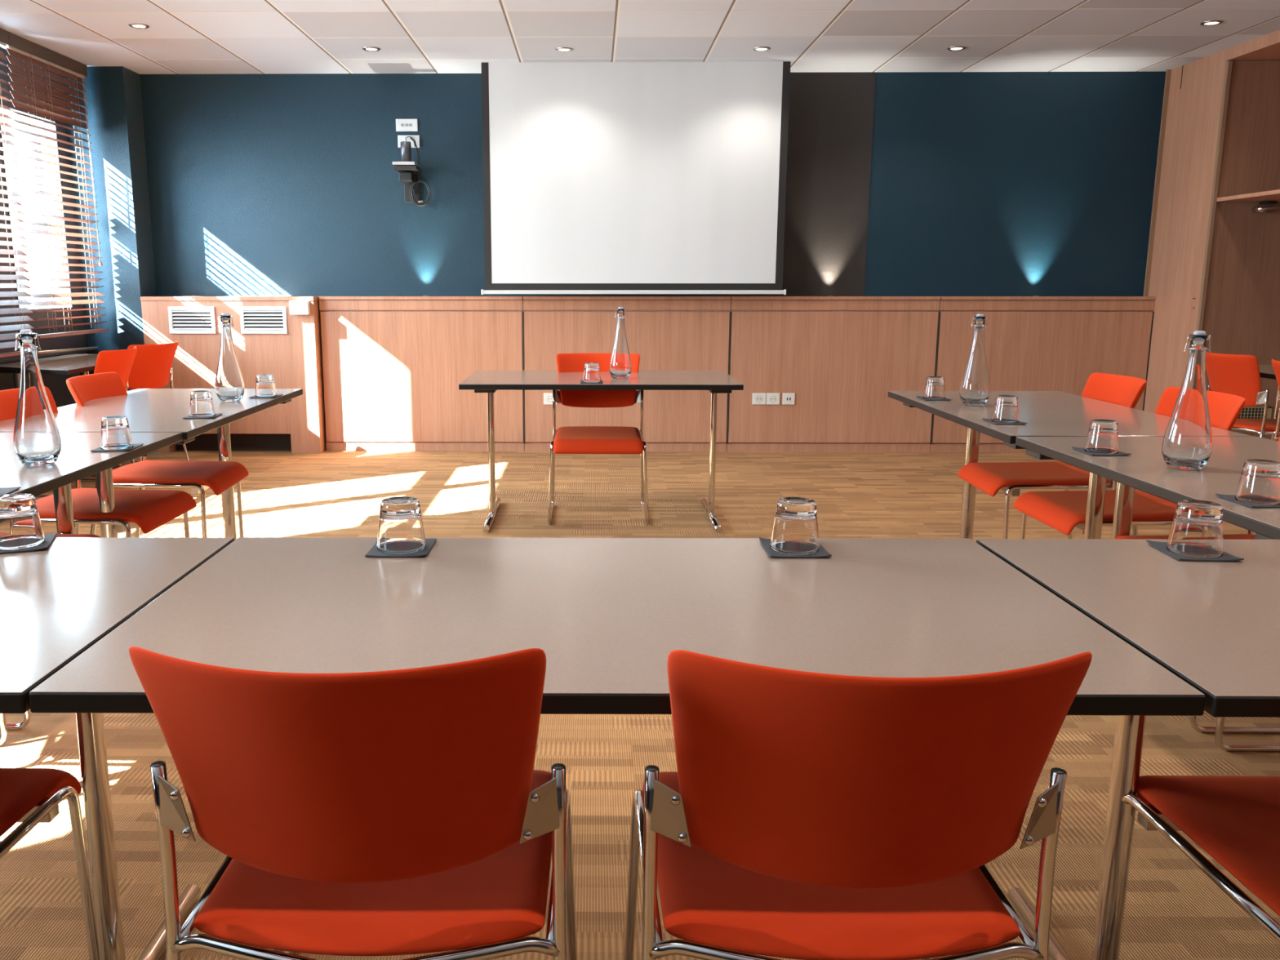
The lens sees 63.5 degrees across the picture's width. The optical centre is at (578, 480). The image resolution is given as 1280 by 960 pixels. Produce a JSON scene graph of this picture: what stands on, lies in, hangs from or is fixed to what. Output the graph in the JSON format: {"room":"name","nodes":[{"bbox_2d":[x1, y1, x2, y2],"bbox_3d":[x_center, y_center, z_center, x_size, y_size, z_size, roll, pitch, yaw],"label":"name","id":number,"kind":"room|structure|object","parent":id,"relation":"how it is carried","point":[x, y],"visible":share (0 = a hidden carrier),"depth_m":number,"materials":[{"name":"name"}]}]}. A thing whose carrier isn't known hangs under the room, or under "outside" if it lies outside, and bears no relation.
{"room":"conference room","nodes":[
{"label":"conference room","id":0,"kind":"room"},
{"bbox_2d":[0,46,87,407],"bbox_3d":[-3.593,-0.549,2.292,0.050,2.651,10.610,0,11,1],"label":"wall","id":1,"kind":"structure","parent":0,"point":[56,384],"depth_m":6.90,"materials":[{"name":"blue paint"}]},
{"bbox_2d":[0,103,73,311],"bbox_3d":[-3.520,-1.728,6.688,0.040,1.250,0.690,0,11,1],"label":"window","id":2,"kind":"structure","parent":1,"relation":"in","point":[54,135],"depth_m":6.95,"materials":[{"name":"grey"}]},
{"bbox_2d":[1,31,108,338],"bbox_3d":[-3.327,-1.823,6.639,0.077,1.785,0.945,0,11,1],"label":"blind","id":3,"kind":"object","parent":2,"relation":"attached to","point":[19,47],"visible":0.97,"depth_m":6.57,"materials":[{"name":"brown"}]},
{"bbox_2d":[0,348,96,362],"bbox_3d":[-3.478,-0.740,6.338,0.070,0.012,2.030,0,11,1],"label":"trim","id":4,"kind":"structure","parent":1,"relation":"attached to","point":[5,360],"depth_m":6.70,"materials":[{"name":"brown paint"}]},
{"bbox_2d":[62,66,156,391],"bbox_3d":[-3.289,-1.523,7.366,0.415,2.651,0.270,0,11,1],"label":"wall pillar","id":5,"kind":"structure","parent":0,"point":[113,101],"depth_m":7.19,"materials":[{"name":"blue paint"}]},
{"bbox_2d":[43,71,1165,307],"bbox_3d":[0.241,-1.558,7.549,8.070,2.651,0.200,0,11,1],"label":"wall","id":6,"kind":"structure","parent":0,"point":[983,184],"depth_m":7.34,"materials":[{"name":"blue paint"}]},
{"bbox_2d":[395,119,417,131],"bbox_3d":[-1.210,-2.504,7.280,0.154,0.084,0.012,0,11,1],"label":"socket plate","id":7,"kind":"object","parent":6,"relation":"attached to","point":[402,125],"visible":1,"depth_m":7.28,"materials":[{"name":"white plastic"}]},
{"bbox_2d":[397,135,419,147],"bbox_3d":[-1.200,-2.392,7.283,0.154,0.084,0.048,0,11,1],"label":"socket plate","id":8,"kind":"object","parent":6,"relation":"attached to","point":[414,140],"visible":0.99,"depth_m":7.29,"materials":[{"name":"white plastic"}]},
{"bbox_2d":[392,141,431,206],"bbox_3d":[-1.160,-2.144,7.237,0.243,0.432,0.230,0,11,1],"label":"camera mount","id":9,"kind":"object","parent":6,"relation":"attached to","point":[409,171],"visible":1,"depth_m":7.24,"materials":[{"name":"black plastic"}]},
{"bbox_2d":[392,161,419,167],"bbox_3d":[-1.203,-2.204,7.211,0.157,0.020,0.200,0,11,1],"label":"shelf","id":10,"kind":"object","parent":9,"relation":"attached to","point":[396,164],"depth_m":7.12,"materials":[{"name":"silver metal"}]},
{"bbox_2d":[393,164,421,172],"bbox_3d":[-1.197,-2.178,7.216,0.164,0.030,0.180,0,11,1],"label":"shelf","id":11,"kind":"object","parent":9,"relation":"attached to","point":[399,168],"depth_m":7.13,"materials":[{"name":"black plastic"}]},
{"bbox_2d":[716,71,875,296],"bbox_3d":[1.536,-2.075,7.328,1.063,1.551,0.004,0,11,1],"label":"wall panel","id":12,"kind":"object","parent":6,"relation":"attached to","point":[831,114],"depth_m":7.32,"materials":[{"name":"grey paint"}]},
{"bbox_2d":[0,449,1279,959],"bbox_3d":[0.518,0.794,2.594,8.770,0.100,10.810,0,11,1],"label":"floor","id":13,"kind":"structure","parent":0,"point":[1174,910],"depth_m":2.77,"materials":[{"name":"wood"}]},
{"bbox_2d":[0,713,7,746],"bbox_3d":[-1.782,0.347,2.434,0.626,0.839,0.517,0,11,1],"label":"chair","id":14,"kind":"object","parent":13,"relation":"on","point":[3,728],"visible":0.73,"depth_m":2.73,"materials":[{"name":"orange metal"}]},
{"bbox_2d":[0,768,99,959],"bbox_3d":[-1.050,0.542,1.414,0.517,0.839,0.626,0,11,1],"label":"chair","id":15,"kind":"object","parent":13,"relation":"on","point":[31,797],"visible":1,"depth_m":1.63,"materials":[{"name":"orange fabric"}]},
{"bbox_2d":[6,533,100,729],"bbox_3d":[-1.773,0.233,3.025,0.626,0.839,0.517,0,11,0],"label":"chair","id":16,"kind":"object","parent":13,"relation":"on","point":[27,715],"visible":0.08,"depth_m":2.85,"materials":[{"name":"orange fabric"}]},
{"bbox_2d":[0,353,124,467],"bbox_3d":[-3.222,-0.370,6.431,0.820,0.740,1.319,0,11,1],"label":"side table","id":17,"kind":"object","parent":13,"relation":"on","point":[68,363],"visible":0.41,"depth_m":6.12,"materials":[{"name":"black laminate"}]},
{"bbox_2d":[36,346,98,354],"bbox_3d":[-3.371,-0.857,6.808,0.016,0.039,0.901,0,11,-1],"label":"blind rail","id":18,"kind":"object","parent":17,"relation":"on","point":[87,348],"visible":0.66,"depth_m":6.79,"materials":[{"name":"brown wood"}]},
{"bbox_2d":[35,346,142,497],"bbox_3d":[-2.909,-0.354,6.083,0.626,0.839,0.517,0,11,1],"label":"chair","id":19,"kind":"object","parent":13,"relation":"on","point":[120,362],"visible":0.28,"depth_m":5.91,"materials":[{"name":"orange fabric"}]},
{"bbox_2d":[0,431,182,533],"bbox_3d":[-1.677,0.337,2.748,0.764,0.740,1.373,0,11,1],"label":"conference table","id":20,"kind":"object","parent":13,"relation":"on","point":[76,461],"visible":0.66,"depth_m":2.92,"materials":[{"name":"black laminate"}]},
{"bbox_2d":[0,486,20,495],"bbox_3d":[-1.363,0.029,2.367,0.108,0.007,0.124,-1,11,-5],"label":"coaster","id":21,"kind":"object","parent":20,"relation":"on","point":[3,491],"visible":0.94,"depth_m":2.40,"materials":[{"name":"grey fabric"}]},
{"bbox_2d":[13,329,61,466],"bbox_3d":[-1.442,-0.218,2.728,0.114,0.356,0.114,-6,12,-27],"label":"glass bottle","id":22,"kind":"object","parent":20,"relation":"on","point":[37,440],"visible":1,"depth_m":2.70,"materials":[{"name":"clear glass"}]},
{"bbox_2d":[90,443,143,451],"bbox_3d":[-1.349,-0.096,3.021,0.108,0.007,0.124,-1,11,-5],"label":"coaster","id":23,"kind":"object","parent":20,"relation":"on","point":[135,446],"visible":0.57,"depth_m":2.98,"materials":[{"name":"grey fabric"}]},
{"bbox_2d":[100,416,133,449],"bbox_3d":[-1.349,-0.139,3.009,0.089,0.088,0.089,0,11,1],"label":"drinking glass","id":24,"kind":"object","parent":23,"relation":"on","point":[115,434],"visible":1,"depth_m":2.98,"materials":[{"name":"clear glass"}]},
{"bbox_2d":[0,386,196,537],"bbox_3d":[-1.764,0.102,3.707,0.626,0.839,0.517,0,11,2],"label":"chair","id":25,"kind":"object","parent":13,"relation":"on","point":[148,509],"visible":0.38,"depth_m":3.66,"materials":[{"name":"orange fabric"}]},
{"bbox_2d":[0,537,235,959],"bbox_3d":[-1.356,0.544,1.671,1.397,0.740,0.759,0,11,0],"label":"conference table","id":26,"kind":"object","parent":13,"relation":"on","point":[58,601],"visible":0.96,"depth_m":1.65,"materials":[{"name":"black laminate"}]},
{"bbox_2d":[0,533,56,554],"bbox_3d":[-1.034,0.117,1.911,0.108,0.007,0.124,-4,11,-19],"label":"coaster","id":27,"kind":"object","parent":26,"relation":"on","point":[49,538],"visible":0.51,"depth_m":1.88,"materials":[{"name":"grey fabric"}]},
{"bbox_2d":[0,493,45,550],"bbox_3d":[-1.035,0.074,1.899,0.089,0.088,0.089,0,11,1],"label":"drinking glass","id":28,"kind":"object","parent":27,"relation":"on","point":[20,524],"visible":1,"depth_m":1.87,"materials":[{"name":"clear glass"}]},
{"bbox_2d":[88,341,189,477],"bbox_3d":[-2.903,-0.468,6.677,0.626,0.839,0.517,4,11,18],"label":"chair","id":29,"kind":"object","parent":13,"relation":"on","point":[151,368],"visible":0.35,"depth_m":6.49,"materials":[{"name":"orange fabric"}]},
{"bbox_2d":[0,388,302,539],"bbox_3d":[-1.641,0.075,4.110,0.758,0.740,1.382,0,11,1],"label":"conference table","id":30,"kind":"object","parent":13,"relation":"on","point":[146,410],"visible":0.61,"depth_m":3.92,"materials":[{"name":"black laminate"}]},
{"bbox_2d":[182,413,222,418],"bbox_3d":[-1.358,-0.233,3.732,0.108,0.007,0.124,-1,11,-5],"label":"coaster","id":31,"kind":"object","parent":30,"relation":"on","point":[216,414],"visible":0.6,"depth_m":3.68,"materials":[{"name":"grey fabric"}]},
{"bbox_2d":[189,390,215,417],"bbox_3d":[-1.358,-0.275,3.720,0.089,0.088,0.089,0,11,1],"label":"drinking glass","id":32,"kind":"object","parent":31,"relation":"on","point":[202,405],"visible":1,"depth_m":3.69,"materials":[{"name":"clear glass"}]},
{"bbox_2d":[214,312,244,402],"bbox_3d":[-1.418,-0.496,4.176,0.114,0.356,0.114,-3,11,-16],"label":"glass bottle","id":33,"kind":"object","parent":30,"relation":"on","point":[229,384],"visible":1,"depth_m":4.15,"materials":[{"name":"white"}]},
{"bbox_2d":[248,394,283,398],"bbox_3d":[-1.325,-0.357,4.380,0.108,0.007,0.124,0,11,1],"label":"coaster","id":34,"kind":"object","parent":30,"relation":"on","point":[277,395],"visible":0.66,"depth_m":4.33,"materials":[{"name":"grey fabric"}]},
{"bbox_2d":[254,374,276,397],"bbox_3d":[-1.325,-0.400,4.368,0.089,0.088,0.089,0,11,1],"label":"drinking glass","id":35,"kind":"object","parent":34,"relation":"on","point":[264,384],"visible":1,"depth_m":4.33,"materials":[{"name":"clear glass"}]},
{"bbox_2d":[66,371,248,537],"bbox_3d":[-1.755,-0.016,4.320,0.626,0.839,0.517,0,11,-1],"label":"chair","id":36,"kind":"object","parent":13,"relation":"on","point":[199,476],"visible":0.58,"depth_m":4.27,"materials":[{"name":"orange fabric"}]},
{"bbox_2d":[140,296,326,453],"bbox_3d":[-2.470,-0.766,7.495,1.223,1.117,0.280,0,11,1],"label":"radiator cover","id":37,"kind":"object","parent":13,"relation":"on","point":[294,358],"visible":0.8,"depth_m":7.35,"materials":[{"name":"brown wood"}]},
{"bbox_2d":[167,306,216,333],"bbox_3d":[-2.729,-1.129,7.287,0.328,0.190,0.018,0,11,1],"label":"grille","id":38,"kind":"object","parent":37,"relation":"attached to","point":[185,319],"visible":1,"depth_m":7.29,"materials":[{"name":"white metal"}]},
{"bbox_2d":[239,306,287,333],"bbox_3d":[-2.221,-1.128,7.280,0.328,0.190,0.018,0,11,1],"label":"grille","id":39,"kind":"object","parent":37,"relation":"attached to","point":[253,319],"visible":1,"depth_m":7.28,"materials":[{"name":"white metal"}]},
{"bbox_2d":[288,301,310,314],"bbox_3d":[-1.953,-1.209,7.239,0.129,0.093,0.059,0,11,1],"label":"junction box","id":40,"kind":"object","parent":37,"relation":"attached to","point":[295,307],"visible":1,"depth_m":7.21,"materials":[{"name":"white plastic"}]},
{"bbox_2d":[128,646,577,959],"bbox_3d":[-0.256,0.543,1.408,0.517,0.839,0.626,0,11,1],"label":"chair","id":41,"kind":"object","parent":13,"relation":"on","point":[406,811],"visible":1,"depth_m":1.15,"materials":[{"name":"orange fabric"}]},
{"bbox_2d":[318,296,524,451],"bbox_3d":[-1.119,-0.773,7.529,1.461,1.117,0.172,0,11,1],"label":"wall panel","id":42,"kind":"object","parent":13,"relation":"on","point":[393,367],"visible":0.88,"depth_m":7.45,"materials":[{"name":"brown wood"}]},
{"bbox_2d":[547,352,648,524],"bbox_3d":[0.104,-0.226,5.417,0.517,0.839,0.626,0,11,1],"label":"chair","id":43,"kind":"object","parent":13,"relation":"on","point":[570,439],"visible":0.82,"depth_m":5.53,"materials":[{"name":"orange fabric"}]},
{"bbox_2d":[458,369,743,533],"bbox_3d":[0.113,-0.167,5.374,1.357,0.740,0.797,0,11,1],"label":"table","id":44,"kind":"object","parent":13,"relation":"on","point":[489,381],"visible":1,"depth_m":5.22,"materials":[{"name":"black laminate"}]},
{"bbox_2d":[580,379,603,383],"bbox_3d":[0.065,-0.479,5.014,0.108,0.007,0.124,0,11,1],"label":"coaster","id":45,"kind":"object","parent":44,"relation":"on","point":[581,380],"visible":0.7,"depth_m":4.97,"materials":[{"name":"grey fabric"}]},
{"bbox_2d":[582,362,600,382],"bbox_3d":[0.065,-0.521,5.002,0.089,0.088,0.089,0,11,1],"label":"drinking glass","id":46,"kind":"object","parent":45,"relation":"on","point":[591,370],"visible":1,"depth_m":4.97,"materials":[{"name":"clear glass"}]},
{"bbox_2d":[608,306,631,379],"bbox_3d":[0.212,-0.686,5.166,0.114,0.356,0.114,0,11,1],"label":"glass bottle","id":47,"kind":"object","parent":44,"relation":"on","point":[620,365],"visible":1,"depth_m":5.14,"materials":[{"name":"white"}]},
{"bbox_2d":[28,537,1205,959],"bbox_3d":[0.046,0.545,1.665,1.397,0.740,0.759,0,11,0],"label":"conference table","id":48,"kind":"object","parent":13,"relation":"on","point":[606,615],"visible":0.82,"depth_m":1.51,"materials":[{"name":"black laminate"}]},
{"bbox_2d":[364,537,436,557],"bbox_3d":[-0.322,0.122,1.883,0.108,0.007,0.124,0,11,1],"label":"coaster","id":49,"kind":"object","parent":48,"relation":"on","point":[374,553],"visible":0.5,"depth_m":1.84,"materials":[{"name":"grey fabric"}]},
{"bbox_2d":[376,496,426,553],"bbox_3d":[-0.322,0.080,1.871,0.089,0.088,0.089,0,11,1],"label":"drinking glass","id":50,"kind":"object","parent":49,"relation":"on","point":[401,527],"visible":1,"depth_m":1.84,"materials":[{"name":"clear glass"}]},
{"bbox_2d":[759,537,831,558],"bbox_3d":[0.393,0.123,1.879,0.108,0.007,0.124,0,11,1],"label":"coaster","id":51,"kind":"object","parent":48,"relation":"on","point":[822,553],"visible":0.51,"depth_m":1.83,"materials":[{"name":"grey fabric"}]},
{"bbox_2d":[769,497,819,554],"bbox_3d":[0.393,0.081,1.866,0.089,0.088,0.089,0,11,1],"label":"drinking glass","id":52,"kind":"object","parent":51,"relation":"on","point":[795,531],"visible":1,"depth_m":1.83,"materials":[{"name":"clear glass"}]},
{"bbox_2d":[523,296,731,451],"bbox_3d":[0.350,-0.769,7.510,1.484,1.117,0.172,0,11,1],"label":"wall panel","id":53,"kind":"object","parent":13,"relation":"on","point":[668,333],"visible":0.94,"depth_m":7.40,"materials":[{"name":"brown wood"}]},
{"bbox_2d":[543,392,556,404],"bbox_3d":[-0.202,-0.587,7.466,0.096,0.084,0.012,0,11,1],"label":"wall socket","id":54,"kind":"object","parent":53,"relation":"attached to","point":[548,397],"visible":0.84,"depth_m":7.46,"materials":[{"name":"beige plastic"}]},
{"bbox_2d":[726,296,940,452],"bbox_3d":[1.829,-0.765,7.489,1.483,1.117,0.172,0,11,1],"label":"wall panel","id":55,"kind":"object","parent":13,"relation":"on","point":[841,357],"visible":0.86,"depth_m":7.41,"materials":[{"name":"brown wood"}]},
{"bbox_2d":[752,392,765,404],"bbox_3d":[1.306,-0.586,7.446,0.096,0.084,0.012,0,11,1],"label":"wall socket","id":56,"kind":"object","parent":55,"relation":"attached to","point":[758,398],"visible":1,"depth_m":7.44,"materials":[{"name":"beige plastic"}]},
{"bbox_2d":[766,392,779,404],"bbox_3d":[1.405,-0.585,7.444,0.096,0.084,0.012,0,11,1],"label":"wall socket","id":57,"kind":"object","parent":55,"relation":"attached to","point":[772,398],"visible":1,"depth_m":7.44,"materials":[{"name":"beige plastic"}]},
{"bbox_2d":[782,392,795,404],"bbox_3d":[1.518,-0.585,7.443,0.088,0.084,0.010,0,11,1],"label":"wall socket","id":58,"kind":"object","parent":55,"relation":"attached to","point":[788,398],"visible":1,"depth_m":7.44,"materials":[{"name":"beige plastic"}]},
{"bbox_2d":[623,649,1092,959],"bbox_3d":[0.324,0.546,1.397,0.517,0.839,0.626,0,11,1],"label":"chair","id":59,"kind":"object","parent":13,"relation":"on","point":[802,815],"visible":1,"depth_m":1.14,"materials":[{"name":"orange fabric"}]},
{"bbox_2d":[929,296,1155,452],"bbox_3d":[3.322,-0.762,7.469,1.512,1.117,0.172,0,11,1],"label":"wall panel","id":60,"kind":"object","parent":13,"relation":"on","point":[1032,343],"visible":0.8,"depth_m":7.35,"materials":[{"name":"brown wood"}]},
{"bbox_2d":[957,372,1146,538],"bbox_3d":[1.962,-0.009,4.288,0.626,0.839,0.517,0,11,2],"label":"chair","id":61,"kind":"object","parent":13,"relation":"on","point":[989,477],"visible":0.61,"depth_m":4.23,"materials":[{"name":"orange fabric"}]},
{"bbox_2d":[888,391,1251,539],"bbox_3d":[1.761,0.094,4.013,0.766,0.740,1.372,0,11,1],"label":"conference table","id":62,"kind":"object","parent":13,"relation":"on","point":[1046,413],"visible":0.62,"depth_m":3.80,"materials":[{"name":"black laminate"}]},
{"bbox_2d":[915,395,951,400],"bbox_3d":[1.479,-0.341,4.293,0.108,0.007,0.124,0,11,1],"label":"coaster","id":63,"kind":"object","parent":62,"relation":"on","point":[918,397],"visible":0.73,"depth_m":4.25,"materials":[{"name":"grey fabric"}]},
{"bbox_2d":[923,376,945,399],"bbox_3d":[1.479,-0.383,4.281,0.089,0.088,0.089,0,11,1],"label":"drinking glass","id":64,"kind":"object","parent":63,"relation":"on","point":[934,388],"visible":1,"depth_m":4.25,"materials":[{"name":"clear glass"}]},
{"bbox_2d":[959,314,990,406],"bbox_3d":[1.564,-0.471,4.048,0.114,0.356,0.114,2,11,12],"label":"glass bottle","id":65,"kind":"object","parent":62,"relation":"on","point":[975,386],"visible":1,"depth_m":4.02,"materials":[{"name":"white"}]},
{"bbox_2d":[982,417,1027,424],"bbox_3d":[1.479,-0.204,3.581,0.108,0.007,0.124,0,11,1],"label":"coaster","id":66,"kind":"object","parent":62,"relation":"on","point":[984,419],"visible":0.59,"depth_m":3.53,"materials":[{"name":"grey fabric"}]},
{"bbox_2d":[991,395,1018,422],"bbox_3d":[1.479,-0.246,3.568,0.089,0.088,0.089,0,11,1],"label":"drinking glass","id":67,"kind":"object","parent":66,"relation":"on","point":[1006,410],"visible":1,"depth_m":3.54,"materials":[{"name":"clear glass"}]},
{"bbox_2d":[976,538,1279,959],"bbox_3d":[1.451,0.547,1.653,1.397,0.740,0.759,0,11,0],"label":"conference table","id":68,"kind":"object","parent":13,"relation":"on","point":[1215,626],"visible":0.92,"depth_m":1.62,"materials":[{"name":"black laminate"}]},
{"bbox_2d":[1146,539,1244,561],"bbox_3d":[1.107,0.127,1.857,0.108,0.007,0.124,1,11,4],"label":"coaster","id":69,"kind":"object","parent":68,"relation":"on","point":[1161,546],"visible":0.57,"depth_m":1.81,"materials":[{"name":"grey fabric"}]},
{"bbox_2d":[1166,499,1223,557],"bbox_3d":[1.107,0.085,1.845,0.089,0.088,0.089,0,11,1],"label":"drinking glass","id":70,"kind":"object","parent":69,"relation":"on","point":[1197,526],"visible":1,"depth_m":1.81,"materials":[{"name":"clear glass"}]},
{"bbox_2d":[1013,386,1245,538],"bbox_3d":[1.953,0.107,3.682,0.626,0.839,0.517,0,11,0],"label":"chair","id":71,"kind":"object","parent":13,"relation":"on","point":[1063,511],"visible":0.35,"depth_m":3.61,"materials":[{"name":"orange fabric"}]},
{"bbox_2d":[1015,436,1279,539],"bbox_3d":[1.756,0.349,2.686,0.786,0.740,1.303,0,11,0],"label":"conference table","id":72,"kind":"object","parent":13,"relation":"on","point":[1145,469],"visible":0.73,"depth_m":2.77,"materials":[{"name":"black laminate"}]},
{"bbox_2d":[1071,446,1130,456],"bbox_3d":[1.492,-0.082,2.947,0.108,0.007,0.124,0,11,1],"label":"coaster","id":73,"kind":"object","parent":72,"relation":"on","point":[1079,449],"visible":0.57,"depth_m":2.90,"materials":[{"name":"grey fabric"}]},
{"bbox_2d":[1084,419,1119,453],"bbox_3d":[1.492,-0.124,2.935,0.089,0.088,0.089,0,11,1],"label":"drinking glass","id":74,"kind":"object","parent":73,"relation":"on","point":[1102,437],"visible":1,"depth_m":2.90,"materials":[{"name":"clear glass"}]},
{"bbox_2d":[1161,330,1212,470],"bbox_3d":[1.587,-0.206,2.667,0.114,0.356,0.114,5,12,23],"label":"glass bottle","id":75,"kind":"object","parent":72,"relation":"on","point":[1187,442],"visible":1,"depth_m":2.64,"materials":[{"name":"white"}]},
{"bbox_2d":[1215,493,1279,507],"bbox_3d":[1.503,0.045,2.284,0.108,0.007,0.124,0,11,-2],"label":"coaster","id":76,"kind":"object","parent":72,"relation":"on","point":[1228,497],"visible":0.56,"depth_m":2.26,"materials":[{"name":"grey fabric"}]},
{"bbox_2d":[1234,458,1279,505],"bbox_3d":[1.503,0.003,2.272,0.089,0.088,0.089,0,11,1],"label":"drinking glass","id":77,"kind":"object","parent":76,"relation":"on","point":[1259,483],"visible":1,"depth_m":2.24,"materials":[{"name":"clear glass"}]},
{"bbox_2d":[1094,775,1279,959],"bbox_3d":[1.095,0.548,1.385,0.517,0.839,0.626,0,11,1],"label":"chair","id":78,"kind":"object","parent":13,"relation":"on","point":[1234,820],"visible":0.96,"depth_m":1.51,"materials":[{"name":"orange fabric"}]},
{"bbox_2d":[1114,437,1279,733],"bbox_3d":[1.944,0.237,3.002,0.626,0.839,0.517,0,11,1],"label":"chair","id":79,"kind":"object","parent":13,"relation":"on","point":[1248,535],"visible":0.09,"depth_m":2.83,"materials":[{"name":"orange fabric"}]},
{"bbox_2d":[1205,351,1279,439],"bbox_3d":[3.780,-0.285,5.725,0.626,0.839,0.517,0,11,-2],"label":"chair","id":80,"kind":"object","parent":13,"relation":"on","point":[1231,374],"visible":0.69,"depth_m":5.54,"materials":[{"name":"plastic"}]},
{"bbox_2d":[1214,716,1279,751],"bbox_3d":[1.935,0.352,2.403,0.626,0.839,0.517,0,11,1],"label":"chair","id":81,"kind":"object","parent":13,"relation":"on","point":[1220,720],"visible":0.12,"depth_m":2.72,"materials":[{"name":"metal"}]},
{"bbox_2d":[1258,364,1279,436],"bbox_3d":[4.075,-0.185,5.467,0.797,0.740,1.417,0,11,1],"label":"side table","id":82,"kind":"object","parent":13,"relation":"on","point":[1265,371],"visible":0.02,"depth_m":5.81,"materials":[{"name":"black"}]},
{"bbox_2d":[1271,359,1279,440],"bbox_3d":[3.741,-0.160,5.074,0.626,0.839,0.517,0,11,-1],"label":"chair","id":83,"kind":"object","parent":13,"relation":"on","point":[1276,364],"visible":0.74,"depth_m":5.18,"materials":[{"name":"plastic"}]},
{"bbox_2d":[0,0,1279,74],"bbox_3d":[0.518,-1.908,2.076,8.770,0.100,10.810,0,11,1],"label":"ceiling","id":84,"kind":"structure","parent":0,"point":[182,37],"depth_m":5.97,"materials":[{"name":"tile"}]},
{"bbox_2d":[0,28,39,358],"bbox_3d":[-3.352,-1.569,5.540,0.058,1.870,1.300,0,11,1],"label":"blind","id":85,"kind":"object","parent":84,"relation":"hanging from","point":[4,39],"visible":0.84,"depth_m":6.06,"materials":[{"name":"brown"}]},
{"bbox_2d":[128,22,149,28],"bbox_3d":[-2.498,-2.581,5.868,0.110,0.007,0.110,0,11,1],"label":"recessed light","id":86,"kind":"object","parent":84,"relation":"in","point":[136,25],"visible":1,"depth_m":5.86,"materials":[{"name":"silver metal"}]},
{"bbox_2d":[362,46,380,51],"bbox_3d":[-1.293,-2.693,6.449,0.110,0.007,0.110,0,11,1],"label":"recessed light","id":87,"kind":"object","parent":84,"relation":"in","point":[366,48],"visible":1,"depth_m":6.44,"materials":[{"name":"silver metal"}]},
{"bbox_2d":[555,47,573,52],"bbox_3d":[-0.088,-2.696,6.465,0.110,0.007,0.110,0,11,1],"label":"recessed light","id":88,"kind":"object","parent":84,"relation":"in","point":[559,49],"visible":1,"depth_m":6.45,"materials":[{"name":"silver metal"}]},
{"bbox_2d":[480,61,791,294],"bbox_3d":[0.381,-2.037,7.001,2.103,1.535,0.056,0,11,1],"label":"projection screen","id":89,"kind":"object","parent":84,"relation":"hanging from","point":[599,177],"visible":0.99,"depth_m":6.98,"materials":[{"name":"white fabric"}]},
{"bbox_2d":[752,46,770,51],"bbox_3d":[1.145,-2.693,6.450,0.110,0.007,0.110,0,11,1],"label":"recessed light","id":90,"kind":"object","parent":84,"relation":"in","point":[759,48],"visible":1,"depth_m":6.44,"materials":[{"name":"silver metal"}]},
{"bbox_2d":[946,45,965,50],"bbox_3d":[2.358,-2.690,6.433,0.110,0.007,0.110,0,11,1],"label":"recessed light","id":91,"kind":"object","parent":84,"relation":"in","point":[957,47],"visible":1,"depth_m":6.43,"materials":[{"name":"silver metal"}]},
{"bbox_2d":[1200,20,1222,26],"bbox_3d":[3.562,-2.569,5.802,0.110,0.007,0.110,0,11,1],"label":"recessed light","id":92,"kind":"object","parent":84,"relation":"in","point":[1210,23],"visible":1,"depth_m":5.80,"materials":[{"name":"silver metal"}]},
{"bbox_2d":[1142,48,1279,413],"bbox_3d":[4.365,-1.459,7.032,0.648,2.651,0.738,0,11,1],"label":"wall panel","id":93,"kind":"object","parent":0,"point":[1197,92],"visible":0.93,"depth_m":6.95,"materials":[{"name":"brown wood"}]},
{"bbox_2d":[1237,406,1271,418],"bbox_3d":[4.484,-0.442,6.859,0.240,0.090,0.008,0,11,1],"label":"wall grille","id":94,"kind":"object","parent":93,"relation":"attached to","point":[1252,412],"visible":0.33,"depth_m":6.86,"materials":[{"name":"beige metal"}]},
{"bbox_2d":[1202,61,1279,439],"bbox_3d":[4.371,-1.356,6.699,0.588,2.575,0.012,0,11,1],"label":"shelving unit","id":95,"kind":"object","parent":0,"point":[1242,313],"depth_m":6.65,"materials":[{"name":"brown wood"}]},
{"bbox_2d":[1226,29,1279,60],"bbox_3d":[4.397,-2.312,4.637,0.724,0.071,3.700,0,11,1],"label":"ceiling","id":96,"kind":"structure","parent":0,"point":[1265,47],"depth_m":6.25,"materials":[{"name":"brown wood"}]},
{"bbox_3d":[4.699,-1.010,4.883,0.120,2.580,3.700,0,11,1],"label":"wall","id":97,"kind":"structure","parent":0,"visible":0},
{"bbox_2d":[1217,189,1279,204],"bbox_3d":[4.345,-1.447,4.847,0.570,0.042,3.585,0,11,1],"label":"wall shelf","id":98,"kind":"object","parent":97,"relation":"attached to","point":[1273,197],"visible":1,"depth_m":6.37,"materials":[{"name":"brown wood"}]},
{"bbox_2d":[1251,204,1279,213],"bbox_3d":[4.320,-1.397,4.858,0.048,0.048,3.587,0,11,1],"label":"rail","id":99,"kind":"object","parent":98,"relation":"attached to","point":[1260,208],"visible":1,"depth_m":6.53,"materials":[{"name":"silver metal"}]},
{"bbox_2d":[1251,204,1266,213],"bbox_3d":[4.344,-1.727,6.577,0.048,0.048,0.087,0,11,1],"label":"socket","id":100,"kind":"object","parent":99,"relation":"attached to","point":[1260,208],"depth_m":6.56,"materials":[{"name":"silver metal"}]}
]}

